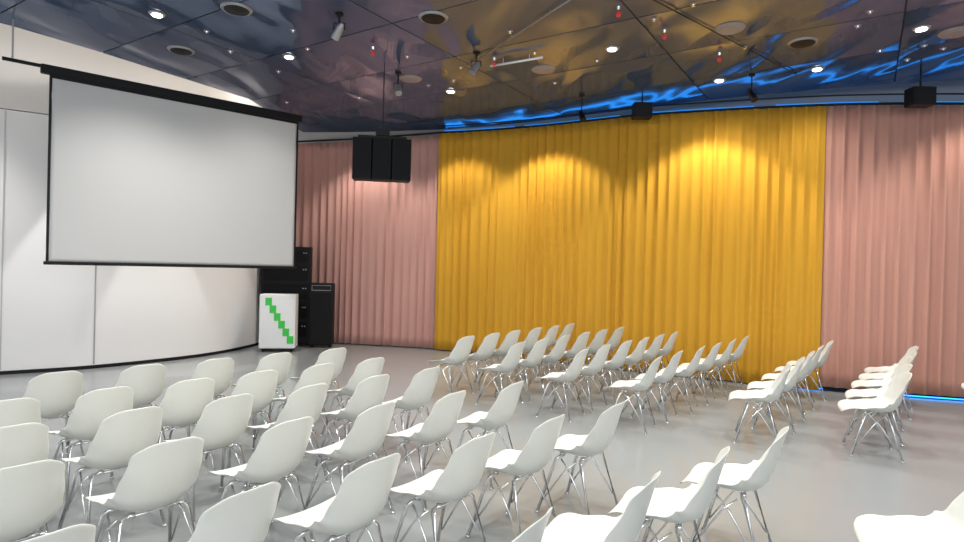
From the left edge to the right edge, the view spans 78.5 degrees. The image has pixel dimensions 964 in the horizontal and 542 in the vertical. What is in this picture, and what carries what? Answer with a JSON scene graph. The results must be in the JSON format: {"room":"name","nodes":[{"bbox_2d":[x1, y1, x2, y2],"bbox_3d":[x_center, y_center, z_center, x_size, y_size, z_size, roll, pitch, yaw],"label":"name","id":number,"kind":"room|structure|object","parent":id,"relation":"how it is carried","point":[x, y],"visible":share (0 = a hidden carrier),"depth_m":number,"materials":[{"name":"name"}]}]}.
{"room":"lecture hall","nodes":[
{"label":"lecture hall","id":0,"kind":"room"},
{"bbox_2d":[0,109,260,370],"bbox_3d":[-7.706,-0.440,9.166,2.025,3.900,10.503,2,0,44],"label":"wall","id":1,"kind":"structure","parent":0,"point":[143,312],"depth_m":9.26,"materials":[{"name":"paint"}]},
{"bbox_2d":[0,109,5,369],"bbox_3d":[-7.038,-0.461,8.665,0.018,3.840,0.012,1,0,-38],"label":"trim","id":2,"kind":"structure","parent":1,"relation":"attached to","point":[5,109],"depth_m":8.66,"materials":[{"name":"metal"}]},
{"bbox_2d":[93,266,96,363],"bbox_3d":[-6.115,-0.442,9.356,0.018,3.840,0.012,1,0,-38],"label":"trim","id":3,"kind":"structure","parent":1,"relation":"attached to","point":[95,266],"depth_m":9.36,"materials":[{"name":"grey metal"}]},
{"bbox_2d":[0,342,258,374],"bbox_3d":[-7.710,1.483,9.140,1.942,0.055,10.516,2,0,44],"label":"baseboard","id":4,"kind":"structure","parent":1,"relation":"attached to","point":[254,344],"depth_m":9.64,"materials":[{"name":"black metal"}]},
{"bbox_2d":[0,23,262,114],"bbox_3d":[-7.636,-3.247,9.151,2.025,1.685,10.503,2,0,44],"label":"wall","id":5,"kind":"structure","parent":0,"point":[23,88],"depth_m":8.92,"materials":[{"name":"paint"}]},
{"bbox_2d":[0,0,963,131],"bbox_3d":[1.325,-3.007,5.133,20.505,0.125,16.303,1,0,0],"label":"ceiling","id":6,"kind":"structure","parent":0,"point":[323,84],"depth_m":7.94,"materials":[{"name":"blue"}]},
{"bbox_2d":[167,45,194,55],"bbox_3d":[-4.224,-3.083,8.284,0.360,0.038,0.360,1,0,0],"label":"ceiling vent","id":7,"kind":"object","parent":6,"relation":"in","point":[180,50],"visible":1,"depth_m":8.23,"materials":[{"name":"grey metal"}]},
{"bbox_2d":[220,2,252,15],"bbox_3d":[-2.865,-3.041,6.885,0.360,0.038,0.360,1,0,0],"label":"ceiling vent","id":8,"kind":"object","parent":6,"relation":"in","point":[237,9],"visible":1,"depth_m":6.83,"materials":[{"name":"grey metal"}]},
{"bbox_2d":[331,12,344,40],"bbox_3d":[-1.691,-2.873,6.953,0.193,0.318,0.104,2,0,34],"label":"spotlight","id":9,"kind":"object","parent":6,"relation":"hanging from","point":[337,33],"visible":1,"depth_m":6.92,"materials":[{"name":"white metal"}]},
{"bbox_2d":[352,62,411,182],"bbox_3d":[-1.438,-2.171,8.573,0.833,1.720,0.276,1,0,-8],"label":"cluster","id":10,"kind":"object","parent":6,"relation":"hanging from","point":[380,157],"visible":1,"depth_m":8.46,"materials":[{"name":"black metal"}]},
{"bbox_2d":[393,71,402,95],"bbox_3d":[-1.274,-2.845,8.961,0.164,0.374,0.129,2,0,42],"label":"spotlight","id":11,"kind":"object","parent":6,"relation":"hanging from","point":[398,92],"visible":1,"depth_m":8.95,"materials":[{"name":"black metal"}]},
{"bbox_2d":[399,75,421,82],"bbox_3d":[-1.125,-3.015,9.284,0.360,0.029,0.360,1,0,0],"label":"ceiling vent","id":12,"kind":"object","parent":6,"relation":"in","point":[405,78],"visible":1,"depth_m":9.23,"materials":[{"name":"beige metal"}]},
{"bbox_2d":[418,11,447,24],"bbox_3d":[-0.576,-2.985,6.984,0.360,0.038,0.360,1,0,0],"label":"ceiling vent","id":13,"kind":"object","parent":6,"relation":"in","point":[429,17],"visible":1,"depth_m":6.93,"materials":[{"name":"grey metal"}]},
{"bbox_2d":[469,51,480,75],"bbox_3d":[-0.099,-2.836,8.078,0.177,0.323,0.104,1,0,-36],"label":"spotlight","id":14,"kind":"object","parent":6,"relation":"hanging from","point":[475,67],"visible":1,"depth_m":8.05,"materials":[{"name":"black metal"}]},
{"bbox_2d":[490,54,542,66],"bbox_3d":[0.473,-2.937,8.185,0.806,0.101,0.032,2,0,30],"label":"ceiling track","id":15,"kind":"object","parent":6,"relation":"attached to","point":[541,57],"visible":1,"depth_m":8.16,"materials":[{"name":"metal"}]},
{"bbox_2d":[466,0,569,66],"bbox_3d":[0.574,-2.957,7.085,0.016,0.043,3.400,1,0,-28],"label":"ceiling track","id":16,"kind":"object","parent":6,"relation":"attached to","point":[568,0],"visible":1,"depth_m":7.24,"materials":[{"name":"grey metal"}]},
{"bbox_2d":[531,65,554,73],"bbox_3d":[0.904,-2.962,8.704,0.360,0.029,0.360,1,0,0],"label":"ceiling vent","id":17,"kind":"object","parent":6,"relation":"in","point":[542,69],"visible":1,"depth_m":8.64,"materials":[{"name":"beige metal"}]},
{"bbox_2d":[577,93,585,121],"bbox_3d":[1.674,-2.726,9.862,0.164,0.474,0.129,2,0,42],"label":"spotlight","id":18,"kind":"object","parent":6,"relation":"hanging from","point":[582,117],"visible":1,"depth_m":9.86,"materials":[{"name":"black metal"}]},
{"bbox_2d":[631,95,652,119],"bbox_3d":[2.669,-2.740,9.830,0.300,0.395,0.210,1,0,0],"label":"loudspeaker","id":19,"kind":"object","parent":6,"relation":"hanging from","point":[642,110],"visible":1,"depth_m":9.73,"materials":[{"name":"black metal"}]},
{"bbox_2d":[635,102,651,115],"bbox_3d":[2.667,-2.667,9.731,0.270,0.220,0.010,1,0,0],"label":"grille","id":20,"kind":"object","parent":19,"relation":"attached to","point":[641,108],"depth_m":9.73,"materials":[{"name":"black metal"}]},
{"bbox_2d":[438,93,963,126],"bbox_3d":[4.936,-2.666,9.420,12.922,0.357,0.924,2,0,21],"label":"pipe","id":21,"kind":"object","parent":6,"relation":"hanging from","point":[885,93],"visible":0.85,"depth_m":9.49,"materials":[{"name":"black metal"}]},
{"bbox_2d":[653,0,796,74],"bbox_3d":[2.923,-2.905,7.234,4.264,0.032,0.014,1,0,-39],"label":"ceiling track","id":22,"kind":"object","parent":6,"relation":"attached to","point":[653,0],"visible":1,"depth_m":7.21,"materials":[{"name":"black metal"}]},
{"bbox_2d":[714,22,745,34],"bbox_3d":[2.973,-2.901,7.085,0.360,0.029,0.360,1,0,0],"label":"ceiling vent","id":23,"kind":"object","parent":6,"relation":"in","point":[730,28],"visible":1,"depth_m":7.03,"materials":[{"name":"beige metal"}]},
{"bbox_2d":[747,73,757,102],"bbox_3d":[3.974,-2.687,8.662,0.164,0.424,0.129,2,0,42],"label":"spotlight","id":24,"kind":"object","parent":6,"relation":"hanging from","point":[751,94],"visible":1,"depth_m":8.65,"materials":[{"name":"black metal"}]},
{"bbox_2d":[787,37,818,47],"bbox_3d":[4.053,-2.872,7.455,0.360,0.038,0.360,1,0,0],"label":"ceiling vent","id":25,"kind":"object","parent":6,"relation":"in","point":[803,42],"visible":1,"depth_m":7.40,"materials":[{"name":"grey metal"}]},
{"bbox_2d":[904,65,936,107],"bbox_3d":[6.046,-2.557,8.131,0.310,0.575,0.210,1,0,0],"label":"loudspeaker","id":26,"kind":"object","parent":6,"relation":"hanging from","point":[919,96],"visible":1,"depth_m":8.04,"materials":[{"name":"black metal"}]},
{"bbox_2d":[915,87,935,103],"bbox_3d":[6.042,-2.394,8.032,0.280,0.220,0.010,1,0,0],"label":"grille","id":27,"kind":"object","parent":26,"relation":"attached to","point":[923,95],"depth_m":8.03,"materials":[{"name":"black metal"}]},
{"bbox_2d":[912,25,930,31],"bbox_3d":[5.173,-2.847,6.944,0.190,0.026,0.190,1,0,0],"label":"recessed light","id":28,"kind":"object","parent":6,"relation":"in","point":[921,28],"visible":1,"depth_m":6.92,"materials":[{"name":"grey metal"}]},
{"bbox_2d":[937,26,963,38],"bbox_3d":[5.652,-2.834,7.035,0.360,0.029,0.360,1,0,0],"label":"ceiling vent","id":29,"kind":"object","parent":6,"relation":"in","point":[956,32],"visible":1,"depth_m":7.02,"materials":[{"name":"beige metal"}]},
{"bbox_2d":[0,343,963,541],"bbox_3d":[-0.044,1.773,5.009,30.000,0.100,24.000,1,0,0],"label":"floor","id":30,"kind":"structure","parent":0,"point":[815,491],"depth_m":5.56,"materials":[{"name":"concrete"}]},
{"bbox_2d":[0,398,40,426],"bbox_3d":[-3.274,1.232,3.970,0.592,0.831,0.482,2,0,39],"label":"shell chair","id":31,"kind":"object","parent":30,"relation":"on","point":[16,411],"visible":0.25,"depth_m":3.85,"materials":[{"name":"white plastic"}]},
{"bbox_2d":[0,423,48,531],"bbox_3d":[-2.792,1.247,3.391,0.592,0.831,0.482,2,0,39],"label":"shell chair","id":32,"kind":"object","parent":30,"relation":"on","point":[25,443],"visible":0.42,"depth_m":3.28,"materials":[{"name":"white plastic"}]},
{"bbox_2d":[0,460,64,541],"bbox_3d":[-2.277,1.263,2.788,0.592,0.831,0.482,2,0,38],"label":"shell chair","id":33,"kind":"object","parent":30,"relation":"on","point":[31,494],"visible":0.99,"depth_m":2.68,"materials":[{"name":"white plastic"}]},
{"bbox_2d":[23,371,84,456],"bbox_3d":[-3.635,1.218,4.926,0.592,0.831,0.482,2,0,38],"label":"shell chair","id":34,"kind":"object","parent":30,"relation":"on","point":[57,393],"visible":0.63,"depth_m":4.79,"materials":[{"name":"white plastic"}]},
{"bbox_2d":[22,524,95,541],"bbox_3d":[-1.705,1.281,2.117,0.592,0.831,0.482,2,0,33],"label":"shell chair","id":35,"kind":"object","parent":30,"relation":"on","point":[80,532],"visible":1,"depth_m":2.04,"materials":[{"name":"white plastic"}]},
{"bbox_2d":[49,386,133,510],"bbox_3d":[-2.893,1.240,4.380,0.592,0.831,0.482,2,0,36],"label":"shell chair","id":36,"kind":"object","parent":30,"relation":"on","point":[91,408],"visible":0.65,"depth_m":4.19,"materials":[{"name":"white plastic"}]},
{"bbox_2d":[56,406,166,530],"bbox_3d":[-2.371,1.256,3.807,0.592,0.831,0.482,2,0,35],"label":"shell chair","id":37,"kind":"object","parent":30,"relation":"on","point":[124,434],"visible":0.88,"depth_m":3.64,"materials":[{"name":"white plastic"}]},
{"bbox_2d":[115,364,165,439],"bbox_3d":[-3.169,1.228,5.359,0.592,0.831,0.482,2,0,40],"label":"shell chair","id":38,"kind":"object","parent":30,"relation":"on","point":[147,382],"visible":0.62,"depth_m":5.21,"materials":[{"name":"white plastic"}]},
{"bbox_2d":[85,436,203,541],"bbox_3d":[-1.813,1.273,3.198,0.592,0.831,0.482,2,0,37],"label":"shell chair","id":39,"kind":"object","parent":30,"relation":"on","point":[156,476],"visible":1,"depth_m":3.04,"materials":[{"name":"white plastic"}]},
{"bbox_2d":[158,378,216,475],"bbox_3d":[-2.465,1.248,4.785,0.592,0.831,0.482,2,0,40],"label":"shell chair","id":40,"kind":"object","parent":30,"relation":"on","point":[183,403],"visible":0.74,"depth_m":4.61,"materials":[{"name":"white plastic"}]},
{"bbox_2d":[167,358,234,439],"bbox_3d":[-2.725,1.237,5.783,0.592,0.831,0.482,2,0,40],"label":"shell chair","id":41,"kind":"object","parent":30,"relation":"on","point":[221,370],"visible":0.42,"depth_m":5.64,"materials":[{"name":"white plastic"}]},
{"bbox_2d":[163,393,253,523],"bbox_3d":[-1.949,1.264,4.237,0.592,0.831,0.482,2,0,35],"label":"shell chair","id":42,"kind":"object","parent":30,"relation":"on","point":[224,420],"visible":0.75,"depth_m":4.08,"materials":[{"name":"white plastic"}]},
{"bbox_2d":[188,482,280,541],"bbox_3d":[-1.186,1.292,2.558,0.592,0.831,0.482,2,0,33],"label":"shell chair","id":43,"kind":"object","parent":30,"relation":"on","point":[246,516],"visible":1,"depth_m":2.39,"materials":[{"name":"white plastic"}]},
{"bbox_2d":[203,370,277,468],"bbox_3d":[-2.099,1.255,5.201,0.592,0.831,0.482,2,0,39],"label":"shell chair","id":44,"kind":"object","parent":30,"relation":"on","point":[262,385],"visible":0.48,"depth_m":5.06,"materials":[{"name":"white plastic"}]},
{"bbox_2d":[208,416,314,541],"bbox_3d":[-1.350,1.282,3.645,0.592,0.831,0.482,2,0,34],"label":"shell chair","id":45,"kind":"object","parent":30,"relation":"on","point":[280,449],"visible":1,"depth_m":3.48,"materials":[{"name":"white plastic"}]},
{"bbox_2d":[231,352,291,436],"bbox_3d":[-2.306,1.245,6.213,0.592,0.831,0.482,2,0,37],"label":"shell chair","id":46,"kind":"object","parent":30,"relation":"on","point":[279,362],"visible":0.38,"depth_m":6.08,"materials":[{"name":"white plastic"}]},
{"bbox_2d":[259,293,297,351],"bbox_3d":[-4.046,1.023,11.753,0.680,1.130,0.406,1,0,-10],"label":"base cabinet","id":47,"kind":"object","parent":30,"relation":"on","point":[278,313],"visible":1,"depth_m":11.56,"materials":[{"name":"white paint"}]},
{"bbox_2d":[243,383,328,500],"bbox_3d":[-1.524,1.272,4.657,0.592,0.831,0.482,2,0,34],"label":"shell chair","id":48,"kind":"object","parent":30,"relation":"on","point":[306,401],"visible":0.66,"depth_m":4.49,"materials":[{"name":"white plastic"}]},
{"bbox_2d":[261,247,312,345],"bbox_3d":[-4.169,0.530,12.589,1.000,2.100,0.382,1,0,-12],"label":"equipment rack","id":49,"kind":"object","parent":30,"relation":"on","point":[280,281],"visible":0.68,"depth_m":12.48,"materials":[{"name":"black metal"}]},
{"bbox_2d":[271,363,334,443],"bbox_3d":[-1.712,1.263,5.612,0.592,0.831,0.482,2,0,35],"label":"shell chair","id":50,"kind":"object","parent":30,"relation":"on","point":[320,373],"visible":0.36,"depth_m":5.45,"materials":[{"name":"white plastic"}]},
{"bbox_2d":[290,348,346,426],"bbox_3d":[-1.830,1.254,6.652,0.592,0.831,0.482,2,0,38],"label":"shell chair","id":51,"kind":"object","parent":30,"relation":"on","point":[337,356],"visible":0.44,"depth_m":6.54,"materials":[{"name":"white plastic"}]},
{"bbox_2d":[308,283,334,346],"bbox_3d":[-3.373,0.926,12.417,0.500,1.350,0.318,1,0,-8],"label":"speaker","id":52,"kind":"object","parent":30,"relation":"on","point":[321,295],"visible":1,"depth_m":12.27},
{"bbox_2d":[310,293,331,343],"bbox_3d":[-3.354,0.982,12.272,0.420,1.050,0.020,1,0,-8],"label":"grille","id":53,"kind":"object","parent":52,"relation":"attached to","point":[320,303],"depth_m":12.26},
{"bbox_2d":[273,453,400,541],"bbox_3d":[-0.722,1.301,2.998,0.592,0.831,0.482,2,0,36],"label":"shell chair","id":54,"kind":"object","parent":30,"relation":"on","point":[364,492],"visible":1,"depth_m":2.83,"materials":[{"name":"white plastic"}]},
{"bbox_2d":[303,402,395,537],"bbox_3d":[-0.910,1.291,4.084,0.592,0.831,0.482,2,0,32],"label":"shell chair","id":55,"kind":"object","parent":30,"relation":"on","point":[368,432],"visible":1,"depth_m":3.92,"materials":[{"name":"white plastic"}]},
{"bbox_2d":[313,374,389,474],"bbox_3d":[-1.108,1.280,5.116,0.592,0.831,0.482,2,0,35],"label":"shell chair","id":56,"kind":"object","parent":30,"relation":"on","point":[370,392],"visible":0.84,"depth_m":4.93,"materials":[{"name":"white plastic"}]},
{"bbox_2d":[320,357,384,436],"bbox_3d":[-1.303,1.271,6.033,0.592,0.831,0.482,2,0,36],"label":"shell chair","id":57,"kind":"object","parent":30,"relation":"on","point":[371,367],"visible":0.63,"depth_m":5.84,"materials":[{"name":"white plastic"}]},
{"bbox_2d":[382,367,439,462],"bbox_3d":[-0.701,1.288,5.544,0.592,0.831,0.482,2,0,34],"label":"shell chair","id":58,"kind":"object","parent":30,"relation":"on","point":[420,390],"visible":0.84,"depth_m":5.36,"materials":[{"name":"white plastic"}]},
{"bbox_2d":[385,390,465,511],"bbox_3d":[-0.432,1.300,4.523,0.592,0.831,0.482,2,0,34],"label":"shell chair","id":59,"kind":"object","parent":30,"relation":"on","point":[443,417],"visible":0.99,"depth_m":4.35,"materials":[{"name":"white plastic"}]},
{"bbox_2d":[390,432,495,541],"bbox_3d":[-0.232,1.311,3.421,0.592,0.831,0.482,2,0,37],"label":"shell chair","id":60,"kind":"object","parent":30,"relation":"on","point":[464,470],"visible":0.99,"depth_m":3.26,"materials":[{"name":"white plastic"}]},
{"bbox_2d":[428,336,474,393],"bbox_3d":[-0.410,1.282,8.112,0.592,0.831,0.482,2,0,36],"label":"shell chair","id":61,"kind":"object","parent":30,"relation":"on","point":[460,353],"visible":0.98,"depth_m":7.94,"materials":[{"name":"white plastic"}]},
{"bbox_2d":[455,332,499,392],"bbox_3d":[-0.051,1.289,8.574,0.592,0.831,0.482,2,0,36],"label":"shell chair","id":62,"kind":"object","parent":30,"relation":"on","point":[486,350],"visible":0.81,"depth_m":8.40,"materials":[{"name":"white plastic"}]},
{"bbox_2d":[457,381,523,490],"bbox_3d":[0.040,1.310,4.957,0.592,0.831,0.482,2,0,33],"label":"shell chair","id":63,"kind":"object","parent":30,"relation":"on","point":[501,412],"visible":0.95,"depth_m":4.79,"materials":[{"name":"white plastic"}]},
{"bbox_2d":[475,341,524,404],"bbox_3d":[0.246,1.301,7.597,0.592,0.831,0.482,2,0,32],"label":"shell chair","id":64,"kind":"object","parent":30,"relation":"on","point":[510,362],"visible":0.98,"depth_m":7.45,"materials":[{"name":"white plastic"}]},
{"bbox_2d":[479,330,520,386],"bbox_3d":[0.277,1.295,9.017,0.592,0.831,0.482,2,0,36],"label":"shell chair","id":65,"kind":"object","parent":30,"relation":"on","point":[511,338],"visible":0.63,"depth_m":8.82,"materials":[{"name":"white plastic"}]},
{"bbox_2d":[465,414,564,537],"bbox_3d":[0.232,1.320,3.878,0.592,0.831,0.482,2,0,37],"label":"shell chair","id":66,"kind":"object","parent":30,"relation":"on","point":[536,454],"visible":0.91,"depth_m":3.71,"materials":[{"name":"white plastic"}]},
{"bbox_2d":[502,327,541,381],"bbox_3d":[0.645,1.301,9.485,0.592,0.831,0.482,2,0,35],"label":"shell chair","id":67,"kind":"object","parent":30,"relation":"on","point":[533,335],"visible":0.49,"depth_m":9.29,"materials":[{"name":"white plastic"}]},
{"bbox_2d":[505,338,548,402],"bbox_3d":[0.604,1.308,8.054,0.592,0.831,0.482,2,0,35],"label":"shell chair","id":68,"kind":"object","parent":30,"relation":"on","point":[536,355],"visible":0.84,"depth_m":7.87,"materials":[{"name":"white plastic"}]},
{"bbox_2d":[512,507,552,541],"bbox_3d":[-0.033,1.322,2.352,0.592,0.831,0.482,2,0,29],"label":"shell chair","id":69,"kind":"object","parent":30,"relation":"on","point":[534,533],"visible":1,"depth_m":2.17,"materials":[{"name":"white plastic"}]},
{"bbox_2d":[521,325,558,375],"bbox_3d":[0.985,1.308,9.912,0.592,0.831,0.482,2,0,33],"label":"shell chair","id":70,"kind":"object","parent":30,"relation":"on","point":[551,334],"visible":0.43,"depth_m":9.73,"materials":[{"name":"white plastic"}]},
{"bbox_2d":[525,335,569,395],"bbox_3d":[0.956,1.314,8.520,0.592,0.831,0.482,2,0,33],"label":"shell chair","id":71,"kind":"object","parent":30,"relation":"on","point":[557,352],"visible":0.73,"depth_m":8.34,"materials":[{"name":"white plastic"}]},
{"bbox_2d":[539,323,574,370],"bbox_3d":[1.315,1.313,10.374,0.592,0.831,0.482,2,0,33],"label":"shell chair","id":72,"kind":"object","parent":30,"relation":"on","point":[568,329],"visible":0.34,"depth_m":10.17,"materials":[{"name":"white plastic"}]},
{"bbox_2d":[534,348,588,422],"bbox_3d":[0.961,1.322,7.064,0.592,0.831,0.482,2,0,30],"label":"shell chair","id":73,"kind":"object","parent":30,"relation":"on","point":[574,370],"visible":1,"depth_m":6.91,"materials":[{"name":"white plastic"}]},
{"bbox_2d":[548,332,589,388],"bbox_3d":[1.338,1.321,9.017,0.592,0.831,0.482,2,0,36],"label":"shell chair","id":74,"kind":"object","parent":30,"relation":"on","point":[580,344],"visible":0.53,"depth_m":8.82,"materials":[{"name":"white plastic"}]},
{"bbox_2d":[535,401,624,514],"bbox_3d":[0.721,1.330,4.299,0.592,0.831,0.482,2,0,37],"label":"shell chair","id":75,"kind":"object","parent":30,"relation":"on","point":[601,435],"visible":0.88,"depth_m":4.14,"materials":[{"name":"white plastic"}]},
{"bbox_2d":[560,344,610,412],"bbox_3d":[1.336,1.329,7.565,0.592,0.831,0.482,2,0,35],"label":"shell chair","id":76,"kind":"object","parent":30,"relation":"on","point":[596,365],"visible":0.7,"depth_m":7.38,"materials":[{"name":"white plastic"}]},
{"bbox_2d":[568,329,607,382],"bbox_3d":[1.705,1.328,9.488,0.592,0.831,0.482,2,0,37],"label":"shell chair","id":77,"kind":"object","parent":30,"relation":"on","point":[596,344],"visible":0.6,"depth_m":9.29,"materials":[{"name":"white plastic"}]},
{"bbox_2d":[541,471,660,541],"bbox_3d":[0.528,1.333,2.813,0.592,0.831,0.482,2,0,32],"label":"shell chair","id":78,"kind":"object","parent":30,"relation":"on","point":[566,527],"visible":0.92,"depth_m":2.87,"materials":[{"name":"white plastic"}]},
{"bbox_2d":[584,340,631,403],"bbox_3d":[1.732,1.336,8.067,0.592,0.831,0.482,2,0,36],"label":"shell chair","id":79,"kind":"object","parent":30,"relation":"on","point":[619,358],"visible":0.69,"depth_m":7.88,"materials":[{"name":"white plastic"}]},
{"bbox_2d":[591,327,624,374],"bbox_3d":[2.088,1.335,9.955,0.592,0.831,0.482,2,0,37],"label":"shell chair","id":80,"kind":"object","parent":30,"relation":"on","point":[615,339],"visible":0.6,"depth_m":9.75,"materials":[{"name":"white plastic"}]},
{"bbox_2d":[604,337,648,397],"bbox_3d":[2.085,1.342,8.495,0.592,0.831,0.482,2,0,33],"label":"shell chair","id":81,"kind":"object","parent":30,"relation":"on","point":[636,356],"visible":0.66,"depth_m":8.31,"materials":[{"name":"white plastic"}]},
{"bbox_2d":[604,355,662,434],"bbox_3d":[1.703,1.343,6.628,0.592,0.831,0.482,2,0,29],"label":"shell chair","id":82,"kind":"object","parent":30,"relation":"on","point":[641,385],"visible":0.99,"depth_m":6.46,"materials":[{"name":"white plastic"}]},
{"bbox_2d":[625,334,664,389],"bbox_3d":[2.460,1.349,8.987,0.592,0.831,0.482,2,0,36],"label":"shell chair","id":83,"kind":"object","parent":30,"relation":"on","point":[652,352],"visible":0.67,"depth_m":8.80,"materials":[{"name":"white plastic"}]},
{"bbox_2d":[628,350,682,423],"bbox_3d":[2.104,1.350,7.135,0.592,0.831,0.482,2,0,32],"label":"shell chair","id":84,"kind":"object","parent":30,"relation":"on","point":[668,373],"visible":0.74,"depth_m":6.96,"materials":[{"name":"white plastic"}]},
{"bbox_2d":[642,331,677,385],"bbox_3d":[2.813,1.356,9.430,0.592,0.831,0.482,2,0,31],"label":"shell chair","id":85,"kind":"object","parent":30,"relation":"on","point":[667,348],"visible":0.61,"depth_m":9.23,"materials":[{"name":"white plastic"}]},
{"bbox_2d":[608,446,729,541],"bbox_3d":[1.021,1.343,3.224,0.592,0.831,0.482,2,0,29],"label":"shell chair","id":86,"kind":"object","parent":30,"relation":"on","point":[669,504],"visible":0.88,"depth_m":3.21,"materials":[{"name":"white plastic"}]},
{"bbox_2d":[656,346,704,414],"bbox_3d":[2.544,1.359,7.609,0.592,0.831,0.482,2,0,29],"label":"shell chair","id":87,"kind":"object","parent":30,"relation":"on","point":[683,372],"visible":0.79,"depth_m":7.44,"materials":[{"name":"white plastic"}]},
{"bbox_2d":[674,342,721,405],"bbox_3d":[2.951,1.366,8.088,0.592,0.831,0.482,2,0,34],"label":"shell chair","id":88,"kind":"object","parent":30,"relation":"on","point":[709,361],"visible":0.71,"depth_m":7.91,"materials":[{"name":"white plastic"}]},
{"bbox_2d":[692,339,735,398],"bbox_3d":[3.362,1.374,8.578,0.592,0.831,0.482,2,0,30],"label":"shell chair","id":89,"kind":"object","parent":30,"relation":"on","point":[725,356],"visible":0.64,"depth_m":8.39,"materials":[{"name":"white plastic"}]},
{"bbox_2d":[707,336,748,389],"bbox_3d":[3.772,1.381,9.072,0.592,0.831,0.482,2,0,33],"label":"shell chair","id":90,"kind":"object","parent":30,"relation":"on","point":[737,354],"visible":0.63,"depth_m":8.89,"materials":[{"name":"white plastic"}]},
{"bbox_2d":[680,426,788,541],"bbox_3d":[1.578,1.355,3.697,0.592,0.831,0.482,2,0,33],"label":"shell chair","id":91,"kind":"object","parent":30,"relation":"on","point":[752,476],"visible":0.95,"depth_m":3.62,"materials":[{"name":"white plastic"}]},
{"bbox_2d":[728,364,791,449],"bbox_3d":[2.917,1.375,6.215,0.592,0.831,0.482,2,0,25],"label":"shell chair","id":92,"kind":"object","parent":30,"relation":"on","point":[769,394],"visible":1,"depth_m":6.20,"materials":[{"name":"white plastic"}]},
{"bbox_2d":[747,357,804,434],"bbox_3d":[3.372,1.383,6.790,0.592,0.831,0.482,2,0,26],"label":"shell chair","id":93,"kind":"object","parent":30,"relation":"on","point":[793,375],"visible":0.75,"depth_m":6.68,"materials":[{"name":"white plastic"}]},
{"bbox_2d":[761,350,814,421],"bbox_3d":[3.819,1.391,7.384,0.592,0.831,0.482,2,0,28],"label":"shell chair","id":94,"kind":"object","parent":30,"relation":"on","point":[805,367],"visible":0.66,"depth_m":7.22,"materials":[{"name":"white plastic"}]},
{"bbox_2d":[773,345,823,409],"bbox_3d":[4.281,1.400,8.000,0.592,0.831,0.482,2,0,31],"label":"shell chair","id":95,"kind":"object","parent":30,"relation":"on","point":[816,356],"visible":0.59,"depth_m":7.80,"materials":[{"name":"white plastic"}]},
{"bbox_2d":[786,340,833,400],"bbox_3d":[4.755,1.409,8.580,0.592,0.831,0.482,2,0,27],"label":"shell chair","id":96,"kind":"object","parent":30,"relation":"on","point":[824,354],"visible":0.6,"depth_m":8.40,"materials":[{"name":"white plastic"}]},
{"bbox_2d":[837,371,911,462],"bbox_3d":[3.909,1.402,5.884,0.592,0.831,0.482,2,0,23],"label":"shell chair","id":97,"kind":"object","parent":30,"relation":"on","point":[891,399],"visible":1,"depth_m":5.91,"materials":[{"name":"white plastic"}]},
{"bbox_2d":[845,364,912,446],"bbox_3d":[4.324,1.409,6.448,0.592,0.831,0.482,2,0,27],"label":"shell chair","id":98,"kind":"object","parent":30,"relation":"on","point":[872,393],"visible":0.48,"depth_m":6.55,"materials":[{"name":"white plastic"}]},
{"bbox_2d":[851,356,912,431],"bbox_3d":[4.763,1.417,7.043,0.592,0.831,0.482,2,0,28],"label":"shell chair","id":99,"kind":"object","parent":30,"relation":"on","point":[877,384],"visible":0.5,"depth_m":7.15,"materials":[{"name":"white plastic"}]},
{"bbox_2d":[858,351,916,419],"bbox_3d":[5.215,1.425,7.591,0.592,0.831,0.482,2,0,23],"label":"shell chair","id":100,"kind":"object","parent":30,"relation":"on","point":[865,376],"visible":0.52,"depth_m":7.71,"materials":[{"name":"white plastic"}]},
{"bbox_2d":[864,346,918,409],"bbox_3d":[5.655,1.433,8.158,0.592,0.831,0.482,2,0,25],"label":"shell chair","id":101,"kind":"object","parent":30,"relation":"on","point":[884,369],"visible":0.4,"depth_m":8.29,"materials":[{"name":"white plastic"}]},
{"bbox_2d":[853,491,963,541],"bbox_3d":[2.196,1.375,2.903,0.592,0.831,0.482,2,0,24],"label":"shell chair","id":102,"kind":"object","parent":30,"relation":"on","point":[947,525],"visible":1,"depth_m":3.03,"materials":[{"name":"white plastic"}]},
{"bbox_2d":[298,80,963,143],"bbox_3d":[3.682,-1.017,11.097,20.443,5.600,1.328,2,0,19],"label":"wall","id":103,"kind":"structure","parent":0,"point":[953,86],"depth_m":10.04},
{"bbox_2d":[296,135,438,347],"bbox_3d":[-2.754,-0.666,12.908,3.996,4.520,0.118,2,0,14],"label":"curtain","id":104,"kind":"object","parent":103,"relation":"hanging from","point":[376,241],"visible":0.71,"depth_m":12.82,"materials":[{"name":"pink fabric"}]},
{"bbox_2d":[298,102,963,141],"bbox_3d":[3.175,-2.632,10.319,16.781,0.395,1.008,2,0,21],"label":"rail","id":105,"kind":"object","parent":103,"relation":"attached to","point":[871,103],"depth_m":9.88,"materials":[{"name":"black metal"}]},
{"bbox_2d":[434,106,826,389],"bbox_3d":[2.136,-0.533,10.709,7.024,4.520,0.210,2,0,30],"label":"curtain","id":106,"kind":"object","parent":105,"relation":"hanging from","point":[705,227],"visible":0.92,"depth_m":10.21,"materials":[{"name":"yellow fabric"}]},
{"bbox_2d":[819,105,963,396],"bbox_3d":[8.182,-0.296,8.221,6.149,4.274,0.280,1,0,13],"label":"curtain","id":107,"kind":"object","parent":105,"relation":"hanging from","point":[893,263],"visible":0.95,"depth_m":8.69,"materials":[{"name":"pink fabric"}]},
{"bbox_3d":[0.098,-3.925,4.980,30.000,0.100,24.000,1,0,0],"label":"ceiling slab","id":108,"kind":"structure","parent":0,"visible":0},
{"bbox_2d":[2,19,301,268],"bbox_3d":[-4.757,-2.042,8.875,3.880,3.948,0.931,1,0,-42],"label":"projection screen","id":109,"kind":"object","parent":108,"relation":"hanging from","point":[139,174],"visible":1,"depth_m":8.47,"materials":[{"name":"fabric"}]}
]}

